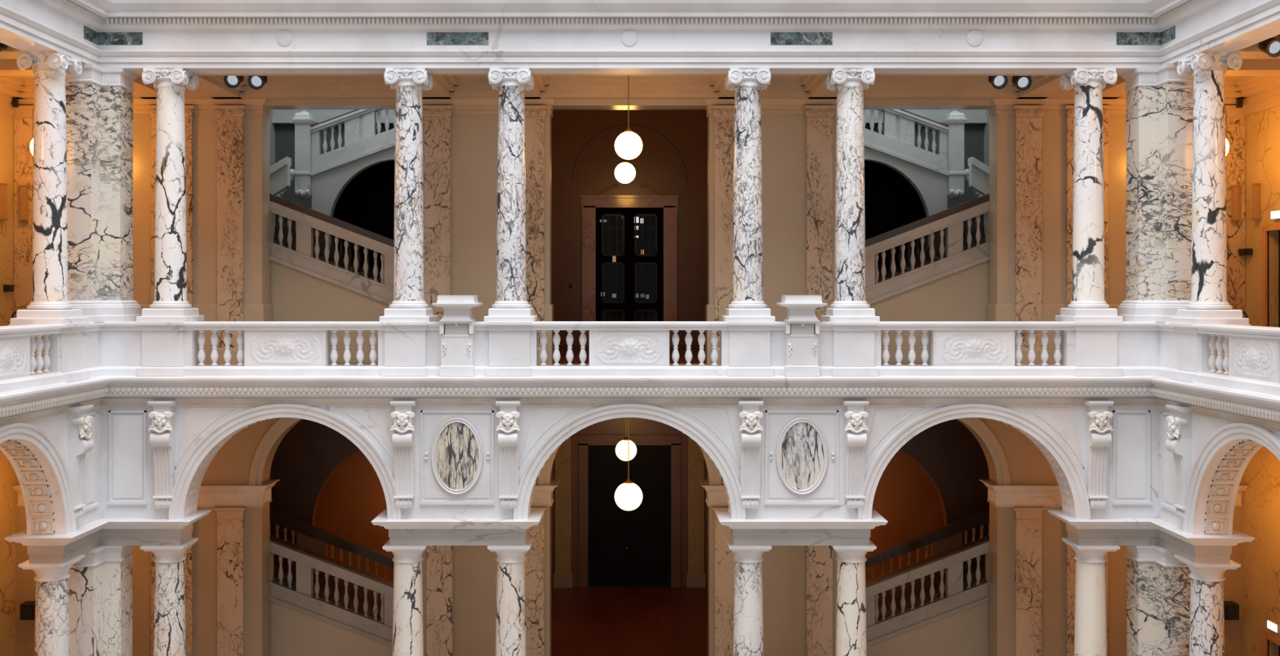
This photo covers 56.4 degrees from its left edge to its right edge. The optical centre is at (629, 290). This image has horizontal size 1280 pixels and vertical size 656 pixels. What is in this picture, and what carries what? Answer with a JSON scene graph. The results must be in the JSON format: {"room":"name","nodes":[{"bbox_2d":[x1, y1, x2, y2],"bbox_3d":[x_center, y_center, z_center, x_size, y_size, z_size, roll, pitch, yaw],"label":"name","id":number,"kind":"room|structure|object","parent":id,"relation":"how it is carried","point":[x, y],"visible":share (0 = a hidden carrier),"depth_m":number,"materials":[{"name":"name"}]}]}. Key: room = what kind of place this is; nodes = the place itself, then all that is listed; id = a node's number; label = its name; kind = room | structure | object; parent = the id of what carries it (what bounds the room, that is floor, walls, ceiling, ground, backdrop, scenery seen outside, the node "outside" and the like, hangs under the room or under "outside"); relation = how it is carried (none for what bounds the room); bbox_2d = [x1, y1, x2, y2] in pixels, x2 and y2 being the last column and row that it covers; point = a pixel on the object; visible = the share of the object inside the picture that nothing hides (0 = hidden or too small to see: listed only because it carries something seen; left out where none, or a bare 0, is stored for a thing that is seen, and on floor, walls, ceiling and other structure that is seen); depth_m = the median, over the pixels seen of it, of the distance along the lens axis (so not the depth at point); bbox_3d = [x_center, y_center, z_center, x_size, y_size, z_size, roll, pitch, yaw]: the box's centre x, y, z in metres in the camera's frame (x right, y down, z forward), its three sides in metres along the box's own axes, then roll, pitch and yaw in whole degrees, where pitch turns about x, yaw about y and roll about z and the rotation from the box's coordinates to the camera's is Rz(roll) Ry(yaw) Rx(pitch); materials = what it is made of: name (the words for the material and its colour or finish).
{"room":"historic interior","nodes":[
{"label":"historic interior","id":0,"kind":"room"},
{"bbox_2d":[0,93,15,655],"bbox_3d":[-14.570,2.250,21.500,0.500,14.200,13.000,0,0,0],"label":"wall","id":1,"kind":"structure","parent":0,"point":[7,473],"depth_m":27.62,"materials":[{"name":"paint"}]},
{"bbox_2d":[0,405,100,533],"bbox_3d":[-10.875,3.351,19.450,0.810,2.442,8.900,0,0,0],"label":"wall","id":2,"kind":"structure","parent":0,"point":[37,450],"depth_m":22.17,"materials":[{"name":"white stone"}]},
{"bbox_2d":[67,404,93,519],"bbox_3d":[-10.421,3.271,22.680,0.358,2.160,0.480,0,0,0],"label":"console","id":3,"kind":"object","parent":2,"relation":"attached to","point":[80,442],"visible":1,"depth_m":22.52,"materials":[{"name":"white stone"}]},
{"bbox_2d":[269,109,275,232],"bbox_3d":[-7.225,-3.150,31.800,7.050,9.800,7.000,0,0,0],"label":"wall","id":4,"kind":"structure","parent":0,"point":[272,126],"depth_m":34.71,"materials":[{"name":"grey paint"}]},
{"bbox_2d":[269,418,359,544],"bbox_3d":[-7.167,5.775,32.150,6.467,7.150,0.300,0,0,0],"label":"wall","id":5,"kind":"structure","parent":0,"point":[303,462],"depth_m":32.00,"materials":[{"name":"brown paint"}]},
{"bbox_2d":[275,124,394,580],"bbox_3d":[-7.250,0.650,35.150,7.000,17.400,0.300,0,0,0],"label":"wall","id":6,"kind":"structure","parent":0,"point":[353,495],"depth_m":35.00,"materials":[{"name":"beige paint"}]},
{"bbox_2d":[271,109,394,124],"bbox_3d":[-7.250,-5.090,34.850,7.000,0.408,0.300,0,0,0],"label":"trim","id":7,"kind":"structure","parent":6,"relation":"attached to","point":[280,116],"depth_m":34.85,"materials":[{"name":"grey paint"}]},
{"bbox_2d":[18,98,1235,364],"bbox_3d":[0.000,-1.550,28.300,29.640,6.600,0.840,0,0,0],"label":"wall","id":8,"kind":"structure","parent":0,"point":[473,122],"depth_m":28.00,"materials":[{"name":"beige stone"}]},
{"bbox_2d":[13,105,34,317],"bbox_3d":[-14.200,-1.288,27.925,0.540,6.075,0.150,0,0,0],"label":"pilaster","id":9,"kind":"object","parent":8,"relation":"attached to","point":[23,118],"visible":0.6,"depth_m":27.91,"materials":[{"name":"beige stone"}]},
{"bbox_2d":[18,185,28,221],"bbox_3d":[-14.120,-2.035,27.867,0.170,0.840,0.265,0,0,0],"label":"panel","id":10,"kind":"object","parent":9,"relation":"attached to","point":[23,188],"visible":1,"depth_m":27.75,"materials":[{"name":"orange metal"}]},
{"bbox_2d":[147,105,195,307],"bbox_3d":[-10.720,-1.288,27.915,1.070,6.075,0.170,0,0,0],"label":"pilaster","id":11,"kind":"object","parent":8,"relation":"attached to","point":[188,108],"visible":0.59,"depth_m":27.91,"materials":[{"name":"beige stone"}]},
{"bbox_2d":[213,105,246,364],"bbox_3d":[-9.350,-1.288,27.915,0.720,6.075,0.170,0,0,0],"label":"pilaster","id":12,"kind":"object","parent":8,"relation":"attached to","point":[230,121],"visible":0.97,"depth_m":27.91,"materials":[{"name":"beige stone"}]},
{"bbox_2d":[422,105,453,320],"bbox_3d":[-4.500,-1.288,27.915,0.720,6.075,0.170,0,0,0],"label":"pilaster","id":13,"kind":"object","parent":8,"relation":"attached to","point":[437,117],"visible":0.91,"depth_m":27.91,"materials":[{"name":"beige stone"}]},
{"bbox_2d":[524,105,546,364],"bbox_3d":[-2.250,-1.288,27.915,0.620,6.075,0.170,0,0,0],"label":"pilaster","id":14,"kind":"object","parent":8,"relation":"attached to","point":[535,115],"visible":0.7,"depth_m":27.91,"materials":[{"name":"beige stone"}]},
{"bbox_2d":[712,105,734,364],"bbox_3d":[2.250,-1.288,27.915,0.620,6.075,0.170,0,0,0],"label":"pilaster","id":15,"kind":"object","parent":8,"relation":"attached to","point":[724,114],"visible":0.7,"depth_m":27.91,"materials":[{"name":"beige stone"}]},
{"bbox_2d":[804,105,835,320],"bbox_3d":[4.450,-1.288,27.915,0.720,6.075,0.170,0,0,0],"label":"pilaster","id":16,"kind":"object","parent":8,"relation":"attached to","point":[819,117],"visible":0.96,"depth_m":27.91,"materials":[{"name":"beige stone"}]},
{"bbox_2d":[1013,105,1044,364],"bbox_3d":[9.350,-1.288,27.915,0.720,6.075,0.170,0,0,0],"label":"pilaster","id":17,"kind":"object","parent":8,"relation":"attached to","point":[1028,121],"visible":0.94,"depth_m":27.91,"materials":[{"name":"beige stone"}]},
{"bbox_2d":[1063,105,1111,307],"bbox_3d":[10.720,-1.288,27.915,1.070,6.075,0.170,0,0,0],"label":"pilaster","id":18,"kind":"object","parent":8,"relation":"attached to","point":[1069,108],"visible":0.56,"depth_m":27.91,"materials":[{"name":"beige stone"}]},
{"bbox_2d":[1225,105,1245,317],"bbox_3d":[14.200,-1.288,27.925,0.540,6.075,0.150,0,0,0],"label":"pilaster","id":19,"kind":"object","parent":8,"relation":"attached to","point":[1235,119],"visible":0.62,"depth_m":27.91,"materials":[{"name":"beige stone"}]},
{"bbox_2d":[1230,185,1239,221],"bbox_3d":[14.120,-2.035,27.867,0.170,0.840,0.265,0,0,0],"label":"wall sconce","id":20,"kind":"object","parent":19,"relation":"attached to","point":[1234,188],"visible":1,"depth_m":27.75,"materials":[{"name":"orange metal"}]},
{"bbox_2d":[100,402,1158,519],"bbox_3d":[0.000,3.351,24.175,21.200,2.442,0.810,0,0,0],"label":"wall","id":21,"kind":"structure","parent":0,"point":[1059,432],"depth_m":23.88,"materials":[{"name":"white stone"}]},
{"bbox_2d":[147,400,177,508],"bbox_3d":[-9.300,3.271,23.721,0.480,2.160,0.358,0,0,0],"label":"console","id":22,"kind":"object","parent":21,"relation":"attached to","point":[162,439],"visible":1,"depth_m":23.73,"materials":[{"name":"white stone"}]},
{"bbox_2d":[390,400,417,508],"bbox_3d":[-4.500,3.271,23.721,0.480,2.160,0.358,0,0,0],"label":"console","id":23,"kind":"object","parent":21,"relation":"attached to","point":[403,434],"visible":1,"depth_m":23.73,"materials":[{"name":"white stone"}]},
{"bbox_2d":[424,417,489,494],"bbox_3d":[-3.450,3.306,23.852,1.310,1.549,0.083,0,0,0],"label":"oval medallion","id":24,"kind":"object","parent":21,"relation":"attached to","point":[456,450],"visible":1,"depth_m":23.86,"materials":[{"name":"white stone"}]},
{"bbox_2d":[495,400,520,508],"bbox_3d":[-2.410,3.271,23.721,0.480,2.160,0.358,0,0,0],"label":"console","id":25,"kind":"object","parent":21,"relation":"attached to","point":[508,415],"visible":1,"depth_m":23.73,"materials":[{"name":"white stone"}]},
{"bbox_2d":[0,376,1279,431],"bbox_3d":[0.000,2.007,19.790,22.560,0.605,9.580,0,0,0],"label":"trim","id":26,"kind":"structure","parent":21,"relation":"attached to","point":[1228,404],"depth_m":23.62,"materials":[{"name":"white stone"}]},
{"bbox_2d":[0,321,103,392],"bbox_3d":[-11.010,1.165,19.750,1.100,1.080,9.500,0,0,0],"label":"balustrade","id":27,"kind":"object","parent":26,"relation":"on","point":[32,355],"visible":1,"depth_m":21.98,"materials":[{"name":"white stone"}]},
{"bbox_2d":[9,50,88,324],"bbox_3d":[-11.030,-1.927,22.700,1.000,5.105,1.000,0,0,0],"label":"column","id":28,"kind":"structure","parent":27,"relation":"on","point":[50,304],"depth_m":22.44,"materials":[{"name":"white stone"}]},
{"bbox_2d":[431,294,482,376],"bbox_3d":[-3.440,0.895,23.880,0.900,1.610,0.820,0,0,0],"label":"pedestal","id":29,"kind":"object","parent":26,"relation":"on","point":[456,323],"visible":1,"depth_m":23.70,"materials":[{"name":"white stone"}]},
{"bbox_2d":[99,320,1159,376],"bbox_3d":[0.000,1.165,24.310,22.400,1.080,1.100,0,0,0],"label":"balustrade","id":30,"kind":"object","parent":26,"relation":"on","point":[134,348],"visible":1,"depth_m":23.90,"materials":[{"name":"white stone"}]},
{"bbox_2d":[65,62,142,322],"bbox_3d":[-10.770,-1.927,24.100,1.300,5.105,1.360,0,0,0],"label":"pier","id":31,"kind":"object","parent":30,"relation":"on","point":[100,100],"visible":0.84,"depth_m":23.95,"materials":[{"name":"white stone"}]},
{"bbox_2d":[136,66,204,321],"bbox_3d":[-9.360,-1.927,24.330,1.000,5.105,1.000,0,0,0],"label":"column","id":32,"kind":"structure","parent":30,"relation":"on","point":[170,304],"depth_m":24.07,"materials":[{"name":"white stone"}]},
{"bbox_2d":[379,66,437,321],"bbox_3d":[-4.500,-1.927,24.330,1.000,5.105,1.000,0,0,0],"label":"column","id":33,"kind":"structure","parent":30,"relation":"on","point":[408,304],"depth_m":24.07,"materials":[{"name":"white stone"}]},
{"bbox_2d":[484,66,537,321],"bbox_3d":[-2.410,-1.927,24.330,1.000,5.105,1.000,0,0,0],"label":"column","id":34,"kind":"structure","parent":30,"relation":"on","point":[511,304],"depth_m":24.07,"materials":[{"name":"white stone"}]},
{"bbox_2d":[721,66,775,321],"bbox_3d":[2.410,-1.927,24.330,1.000,5.105,1.000,0,0,0],"label":"column","id":35,"kind":"structure","parent":30,"relation":"on","point":[747,304],"depth_m":24.07,"materials":[{"name":"white stone"}]},
{"bbox_2d":[822,66,879,321],"bbox_3d":[4.500,-1.927,24.330,1.000,5.105,1.000,0,0,0],"label":"column","id":36,"kind":"structure","parent":30,"relation":"on","point":[850,304],"depth_m":24.07,"materials":[{"name":"white stone"}]},
{"bbox_2d":[1054,66,1123,321],"bbox_3d":[9.360,-1.927,24.330,1.000,5.105,1.000,0,0,0],"label":"column","id":37,"kind":"structure","parent":30,"relation":"on","point":[1087,304],"depth_m":24.07,"materials":[{"name":"white stone"}]},
{"bbox_2d":[1117,62,1193,322],"bbox_3d":[10.770,-1.927,24.100,1.300,5.105,1.360,0,0,0],"label":"pier","id":38,"kind":"object","parent":30,"relation":"on","point":[1160,100],"visible":0.87,"depth_m":23.94,"materials":[{"name":"white stone"}]},
{"bbox_2d":[776,294,826,376],"bbox_3d":[3.440,0.895,23.880,0.900,1.610,0.820,0,0,0],"label":"pedestal","id":39,"kind":"object","parent":26,"relation":"on","point":[802,344],"visible":1,"depth_m":23.70,"materials":[{"name":"white stone"}]},
{"bbox_2d":[1155,321,1279,395],"bbox_3d":[11.010,1.165,19.750,1.100,1.080,9.500,0,0,0],"label":"balustrade","id":40,"kind":"object","parent":26,"relation":"on","point":[1242,357],"visible":1,"depth_m":21.47,"materials":[{"name":"white stone"}]},
{"bbox_2d":[1170,50,1248,324],"bbox_3d":[11.030,-1.927,22.700,1.000,5.105,1.000,0,0,0],"label":"column","id":41,"kind":"structure","parent":40,"relation":"on","point":[1208,304],"depth_m":22.44,"materials":[{"name":"white stone"}]},
{"bbox_2d":[737,400,763,508],"bbox_3d":[2.410,3.271,23.721,0.480,2.160,0.358,0,0,0],"label":"console","id":42,"kind":"object","parent":21,"relation":"attached to","point":[750,415],"visible":1,"depth_m":23.73,"materials":[{"name":"white stone"}]},
{"bbox_2d":[768,417,835,494],"bbox_3d":[3.450,3.306,23.852,1.310,1.549,0.083,0,0,0],"label":"oval medallion","id":43,"kind":"object","parent":21,"relation":"attached to","point":[802,455],"visible":1,"depth_m":23.86,"materials":[{"name":"white stone"}]},
{"bbox_2d":[842,400,869,508],"bbox_3d":[4.500,3.271,23.721,0.480,2.160,0.358,0,0,0],"label":"console","id":44,"kind":"object","parent":21,"relation":"attached to","point":[855,437],"visible":1,"depth_m":23.73,"materials":[{"name":"white stone"}]},
{"bbox_2d":[1084,400,1113,508],"bbox_3d":[9.340,3.271,23.721,0.480,2.160,0.358,0,0,0],"label":"console","id":45,"kind":"object","parent":21,"relation":"attached to","point":[1099,439],"visible":1,"depth_m":23.73,"materials":[{"name":"white stone"}]},
{"bbox_2d":[11,417,1247,655],"bbox_3d":[0.000,5.740,28.300,29.640,7.220,0.960,0,0,0],"label":"wall","id":46,"kind":"structure","parent":0,"point":[238,474],"depth_m":28.00,"materials":[{"name":"stone"}]},
{"bbox_2d":[151,522,193,655],"bbox_3d":[-10.720,7.213,27.925,1.070,4.275,0.150,0,0,0],"label":"pilaster","id":47,"kind":"object","parent":46,"relation":"attached to","point":[188,561],"visible":0.04,"depth_m":27.91,"materials":[{"name":"beige stone"}]},
{"bbox_2d":[213,506,246,655],"bbox_3d":[-9.350,7.213,27.925,0.720,4.275,0.150,0,0,0],"label":"pilaster","id":48,"kind":"object","parent":46,"relation":"attached to","point":[230,520],"visible":1,"depth_m":27.91,"materials":[{"name":"beige stone"}]},
{"bbox_2d":[426,545,453,655],"bbox_3d":[-4.450,7.213,27.925,0.720,4.275,0.150,0,0,0],"label":"pilaster","id":49,"kind":"object","parent":46,"relation":"attached to","point":[439,557],"visible":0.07,"depth_m":27.91,"materials":[{"name":"beige stone"}]},
{"bbox_2d":[524,506,546,655],"bbox_3d":[-2.250,7.213,27.925,0.620,4.275,0.150,0,0,0],"label":"pilaster","id":50,"kind":"object","parent":46,"relation":"attached to","point":[535,561],"visible":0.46,"depth_m":27.91,"materials":[{"name":"beige stone"}]},
{"bbox_2d":[712,506,734,655],"bbox_3d":[2.250,7.213,27.925,0.620,4.275,0.150,0,0,0],"label":"pilaster","id":51,"kind":"object","parent":46,"relation":"attached to","point":[724,562],"visible":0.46,"depth_m":27.91,"materials":[{"name":"beige stone"}]},
{"bbox_2d":[806,545,832,655],"bbox_3d":[4.450,7.213,27.925,0.720,4.275,0.150,0,0,0],"label":"pilaster","id":52,"kind":"object","parent":46,"relation":"attached to","point":[819,557],"visible":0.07,"depth_m":27.91,"materials":[{"name":"beige stone"}]},
{"bbox_2d":[1013,506,1044,655],"bbox_3d":[9.350,7.213,27.925,0.720,4.275,0.150,0,0,0],"label":"pilaster","id":53,"kind":"object","parent":46,"relation":"attached to","point":[1028,521],"visible":1,"depth_m":27.91,"materials":[{"name":"beige stone"}]},
{"bbox_2d":[1066,530,1107,655],"bbox_3d":[10.720,7.213,27.925,1.070,4.275,0.150,0,0,0],"label":"pilaster","id":54,"kind":"object","parent":46,"relation":"attached to","point":[1070,553],"visible":0.04,"depth_m":27.91,"materials":[{"name":"beige stone"}]},
{"bbox_2d":[1223,600,1239,619],"bbox_3d":[14.000,7.467,27.830,0.320,0.360,0.340,0,0,0],"label":"wall speaker","id":55,"kind":"object","parent":46,"relation":"attached to","point":[1231,608],"visible":0.89,"depth_m":27.67,"materials":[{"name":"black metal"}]},
{"bbox_2d":[329,346,928,364],"bbox_3d":[0.000,1.940,26.350,28.840,0.380,22.700,0,0,0],"label":"floor","id":56,"kind":"structure","parent":0,"point":[562,349],"depth_m":32.10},
{"bbox_2d":[551,109,707,586],"bbox_3d":[0.000,1.600,33.300,7.000,15.500,9.400,0,0,0],"label":"wall","id":57,"kind":"structure","parent":0,"point":[673,158],"depth_m":37.70,"materials":[{"name":"beige paint"}]},
{"bbox_2d":[553,435,572,587],"bbox_3d":[-2.100,6.750,37.625,0.620,5.200,0.150,0,0,0],"label":"pilaster","id":58,"kind":"object","parent":57,"relation":"attached to","point":[562,576],"visible":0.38,"depth_m":37.61,"materials":[{"name":"beige stone"}]},
{"bbox_2d":[578,434,680,586],"bbox_3d":[0.000,7.000,37.800,3.220,4.900,0.400,0,0,0],"label":"door","id":59,"kind":"structure","parent":57,"relation":"in","point":[640,546],"depth_m":37.82,"materials":[{"name":"black wood"}]},
{"bbox_2d":[580,182,679,346],"bbox_3d":[0.000,-0.818,37.700,3.100,5.136,0.400,0,0,0],"label":"door","id":60,"kind":"structure","parent":57,"relation":"in","point":[629,255],"depth_m":37.79,"materials":[{"name":"wood"}]},
{"bbox_2d":[686,435,706,587],"bbox_3d":[2.100,6.750,37.625,0.620,5.200,0.150,0,0,0],"label":"pilaster","id":61,"kind":"object","parent":57,"relation":"attached to","point":[695,576],"visible":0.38,"depth_m":37.61,"materials":[{"name":"beige stone"}]},
{"bbox_2d":[551,586,707,655],"bbox_3d":[0.000,9.450,33.150,6.400,0.200,9.100,0,0,0],"label":"floor","id":62,"kind":"structure","parent":0,"point":[589,620],"depth_m":33.76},
{"bbox_2d":[0,35,1279,99],"bbox_3d":[0.000,-4.815,21.800,29.440,0.670,13.600,0,0,0],"label":"ceiling","id":63,"kind":"structure","parent":0,"point":[1259,72],"depth_m":27.38,"materials":[{"name":"paint"}]},
{"bbox_2d":[614,75,642,159],"bbox_3d":[-0.022,-3.854,26.000,0.610,1.992,0.610,0,0,0],"label":"pendant lamp","id":64,"kind":"object","parent":63,"relation":"hanging from","point":[628,144],"visible":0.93,"depth_m":25.80,"materials":[{"name":"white glass"}]},
{"bbox_2d":[0,0,1279,73],"bbox_3d":[0.000,-5.300,19.830,22.720,1.640,9.660,0,0,0],"label":"entablature","id":65,"kind":"structure","parent":63,"relation":"attached to","point":[196,36],"depth_m":23.93,"materials":[{"name":"white stone"}]},
{"bbox_2d":[1258,34,1279,57],"bbox_3d":[11.780,-4.607,21.907,0.370,0.688,0.491,0,0,0],"label":"spotlight","id":66,"kind":"object","parent":63,"relation":"attached to","point":[1271,46],"visible":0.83,"depth_m":21.77,"materials":[{"name":"black metal"}]},
{"bbox_2d":[865,124,983,580],"bbox_3d":[7.250,0.650,35.150,7.000,17.400,0.300,0,0,0],"label":"wall","id":67,"kind":"structure","parent":0,"point":[905,495],"depth_m":35.00,"materials":[{"name":"beige paint"}]},
{"bbox_2d":[865,109,986,124],"bbox_3d":[7.250,-5.090,34.850,7.000,0.408,0.300,0,0,0],"label":"trim","id":68,"kind":"structure","parent":67,"relation":"attached to","point":[973,116],"depth_m":34.85,"materials":[{"name":"grey paint"}]},
{"bbox_2d":[899,418,989,544],"bbox_3d":[7.167,5.775,32.150,6.467,7.150,0.300,0,0,0],"label":"wall","id":69,"kind":"structure","parent":0,"point":[955,461],"depth_m":32.00,"materials":[{"name":"brown paint"}]},
{"bbox_2d":[983,109,989,232],"bbox_3d":[7.225,-3.150,31.800,7.050,9.800,7.000,0,0,0],"label":"wall","id":70,"kind":"structure","parent":0,"point":[986,126],"depth_m":34.75,"materials":[{"name":"grey paint"}]},
{"bbox_2d":[1158,405,1279,533],"bbox_3d":[10.875,3.351,19.450,0.810,2.442,8.900,0,0,0],"label":"wall","id":71,"kind":"structure","parent":0,"point":[1222,450],"depth_m":22.14,"materials":[{"name":"white stone"}]},
{"bbox_2d":[1164,404,1191,519],"bbox_3d":[10.421,3.271,22.680,0.358,2.160,0.480,0,0,0],"label":"console","id":72,"kind":"object","parent":71,"relation":"attached to","point":[1179,442],"visible":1,"depth_m":22.52,"materials":[{"name":"white stone"}]},
{"bbox_2d":[1242,87,1279,655],"bbox_3d":[14.570,2.250,21.500,0.500,14.200,13.000,0,0,0],"label":"wall","id":73,"kind":"structure","parent":0,"point":[1262,472],"depth_m":27.21,"materials":[{"name":"paint"}]},
{"bbox_2d":[1250,182,1261,220],"bbox_3d":[14.340,-2.035,27.328,0.170,0.840,0.185,0,0,0],"label":"wall sconce","id":74,"kind":"object","parent":73,"relation":"attached to","point":[1255,187],"visible":1,"depth_m":27.25,"materials":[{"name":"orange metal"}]},
{"bbox_2d":[1262,222,1279,327],"bbox_3d":[14.590,0.130,26.425,0.440,3.240,1.330,0,0,0],"label":"door frame","id":75,"kind":"structure","parent":73,"relation":"in","point":[1266,228],"depth_m":26.95,"materials":[{"name":"wood"}]},
{"bbox_3d":[0.000,2.190,21.500,28.840,0.120,13.000,0,0,0],"label":"ceiling","id":76,"kind":"structure","parent":0,"visible":0},
{"bbox_2d":[614,417,642,510],"bbox_3d":[-0.022,3.520,26.000,0.610,2.540,0.610,0,0,0],"label":"pendant lamp","id":77,"kind":"object","parent":76,"relation":"hanging from","point":[628,495],"visible":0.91,"depth_m":25.81,"materials":[{"name":"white glass"}]},
{"bbox_3d":[0.000,-6.275,33.150,6.400,0.250,9.100,0,0,0],"label":"ceiling","id":78,"kind":"structure","parent":0,"visible":0},
{"bbox_2d":[614,110,635,183],"bbox_3d":[-0.125,-4.572,33.300,0.590,3.157,0.590,0,0,0],"label":"pendant lamp","id":79,"kind":"object","parent":78,"relation":"hanging from","point":[624,172],"visible":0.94,"depth_m":33.10,"materials":[{"name":"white glass"}]},
{"bbox_3d":[0.000,2.125,33.150,6.400,0.250,9.100,0,0,0],"label":"ceiling","id":80,"kind":"structure","parent":0,"visible":0},
{"bbox_2d":[615,417,636,460],"bbox_3d":[-0.097,3.499,33.300,0.590,2.499,0.590,0,0,0],"label":"pendant lamp","id":81,"kind":"object","parent":80,"relation":"hanging from","point":[621,449],"visible":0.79,"depth_m":33.11,"materials":[{"name":"white glass"}]},
{"bbox_3d":[0.000,9.500,20.300,28.840,0.300,16.600,0,0,0],"label":"floor","id":82,"kind":"structure","parent":0,"visible":0},
{"bbox_2d":[17,554,84,655],"bbox_3d":[-10.980,7.229,22.680,0.880,4.241,0.880,0,0,0],"label":"column","id":83,"kind":"structure","parent":82,"relation":"on","point":[51,636],"depth_m":22.43,"materials":[{"name":"white stone"}]},
{"bbox_2d":[68,545,134,655],"bbox_3d":[-10.720,7.229,24.050,1.160,4.241,1.220,0,0,0],"label":"pier","id":84,"kind":"object","parent":82,"relation":"on","point":[100,583],"visible":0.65,"depth_m":23.90,"materials":[{"name":"white stone"}]},
{"bbox_2d":[139,537,198,655],"bbox_3d":[-9.340,7.229,24.220,0.880,4.241,0.880,0,0,0],"label":"column","id":85,"kind":"structure","parent":82,"relation":"on","point":[169,611],"depth_m":23.96,"materials":[{"name":"white stone"}]},
{"bbox_2d":[4,509,212,563],"bbox_3d":[-10.140,4.836,23.460,2.860,0.546,2.820,0,0,0],"label":"entablature","id":86,"kind":"object","parent":85,"relation":"on","point":[42,548],"visible":0.84,"depth_m":23.62,"materials":[{"name":"grey stone"}]},
{"bbox_2d":[382,539,427,655],"bbox_3d":[-4.500,7.229,24.220,0.880,4.241,0.880,0,0,0],"label":"column","id":87,"kind":"structure","parent":82,"relation":"on","point":[407,611],"depth_m":23.96,"materials":[{"name":"white stone"}]},
{"bbox_2d":[487,537,533,655],"bbox_3d":[-2.410,7.229,24.220,0.880,4.241,0.880,0,0,0],"label":"column","id":88,"kind":"structure","parent":82,"relation":"on","point":[510,624],"depth_m":23.96,"materials":[{"name":"white stone"}]},
{"bbox_2d":[371,509,544,545],"bbox_3d":[-3.450,4.836,24.240,3.340,0.546,1.260,0,0,0],"label":"entablature","id":89,"kind":"object","parent":88,"relation":"on","point":[403,531],"visible":0.9,"depth_m":23.90,"materials":[{"name":"grey stone"}]},
{"bbox_2d":[725,537,772,655],"bbox_3d":[2.410,7.229,24.220,0.880,4.241,0.880,0,0,0],"label":"column","id":90,"kind":"structure","parent":82,"relation":"on","point":[748,611],"depth_m":23.96,"materials":[{"name":"white stone"}]},
{"bbox_2d":[831,539,876,655],"bbox_3d":[4.500,7.229,24.220,0.880,4.241,0.880,0,0,0],"label":"column","id":91,"kind":"structure","parent":82,"relation":"on","point":[851,605],"depth_m":23.96,"materials":[{"name":"white stone"}]},
{"bbox_2d":[715,509,888,545],"bbox_3d":[3.450,4.836,24.240,3.340,0.546,1.260,0,0,0],"label":"entablature","id":92,"kind":"object","parent":91,"relation":"on","point":[748,531],"visible":0.9,"depth_m":23.90,"materials":[{"name":"grey stone"}]},
{"bbox_2d":[1062,537,1119,655],"bbox_3d":[9.360,7.229,24.220,0.880,4.241,0.880,0,0,0],"label":"column","id":93,"kind":"structure","parent":82,"relation":"on","point":[1090,613],"depth_m":23.96,"materials":[{"name":"white stone"}]},
{"bbox_2d":[1124,545,1191,655],"bbox_3d":[10.720,7.229,24.050,1.160,4.241,1.220,0,0,0],"label":"pier","id":94,"kind":"object","parent":82,"relation":"on","point":[1158,584],"visible":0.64,"depth_m":23.91,"materials":[{"name":"white stone"}]},
{"bbox_2d":[1173,554,1240,655],"bbox_3d":[10.980,7.229,22.680,0.880,4.241,0.880,0,0,0],"label":"column","id":95,"kind":"structure","parent":82,"relation":"on","point":[1206,620],"depth_m":22.43,"materials":[{"name":"white stone"}]},
{"bbox_2d":[1047,509,1254,563],"bbox_3d":[10.140,4.836,23.460,2.860,0.546,2.820,0,0,0],"label":"entablature","id":96,"kind":"object","parent":95,"relation":"on","point":[1197,548],"visible":0.83,"depth_m":23.62,"materials":[{"name":"grey stone"}]},
{"bbox_3d":[-7.250,1.985,31.800,7.000,0.430,6.400,0,0,0],"label":"floor","id":97,"kind":"structure","parent":0,"visible":0},
{"bbox_2d":[269,193,394,363],"bbox_3d":[-7.178,-0.620,29.930,6.445,4.740,2.640,0,0,0],"label":"staircase","id":98,"kind":"structure","parent":97,"relation":"on","point":[308,282],"depth_m":28.70,"materials":[{"name":"beige stone"}]},
{"bbox_2d":[269,109,395,272],"bbox_3d":[-7.180,-2.152,32.420,6.360,7.804,3.160,0,0,0],"label":"staircase","id":99,"kind":"structure","parent":97,"relation":"on","point":[353,183],"depth_m":32.00,"materials":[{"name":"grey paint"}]},
{"bbox_3d":[-7.250,9.448,31.800,7.000,0.205,6.400,0,0,0],"label":"floor","id":100,"kind":"structure","parent":0,"visible":0},
{"bbox_2d":[269,508,394,655],"bbox_3d":[-7.178,7.327,29.930,6.445,4.045,2.640,0,0,0],"label":"staircase","id":101,"kind":"structure","parent":100,"relation":"on","point":[320,604],"depth_m":28.70,"materials":[{"name":"beige stone"}]},
{"bbox_3d":[7.250,1.985,31.800,7.000,0.430,6.400,0,0,0],"label":"floor","id":102,"kind":"structure","parent":0,"visible":0},
{"bbox_2d":[863,109,989,272],"bbox_3d":[7.180,-2.152,32.420,6.360,7.804,3.160,0,0,0],"label":"staircase","id":103,"kind":"structure","parent":102,"relation":"on","point":[905,183],"depth_m":32.00,"materials":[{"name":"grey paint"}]},
{"bbox_2d":[865,193,989,363],"bbox_3d":[7.178,-0.620,29.930,6.445,4.740,2.640,0,0,0],"label":"staircase","id":104,"kind":"structure","parent":102,"relation":"on","point":[951,282],"depth_m":28.70,"materials":[{"name":"beige stone"}]},
{"bbox_3d":[7.250,9.448,31.800,7.000,0.205,6.400,0,0,0],"label":"floor","id":105,"kind":"structure","parent":0,"visible":0},
{"bbox_2d":[865,508,989,655],"bbox_3d":[7.178,7.327,29.930,6.445,4.045,2.640,0,0,0],"label":"staircase","id":106,"kind":"structure","parent":105,"relation":"on","point":[938,604],"depth_m":28.70,"materials":[{"name":"beige stone"}]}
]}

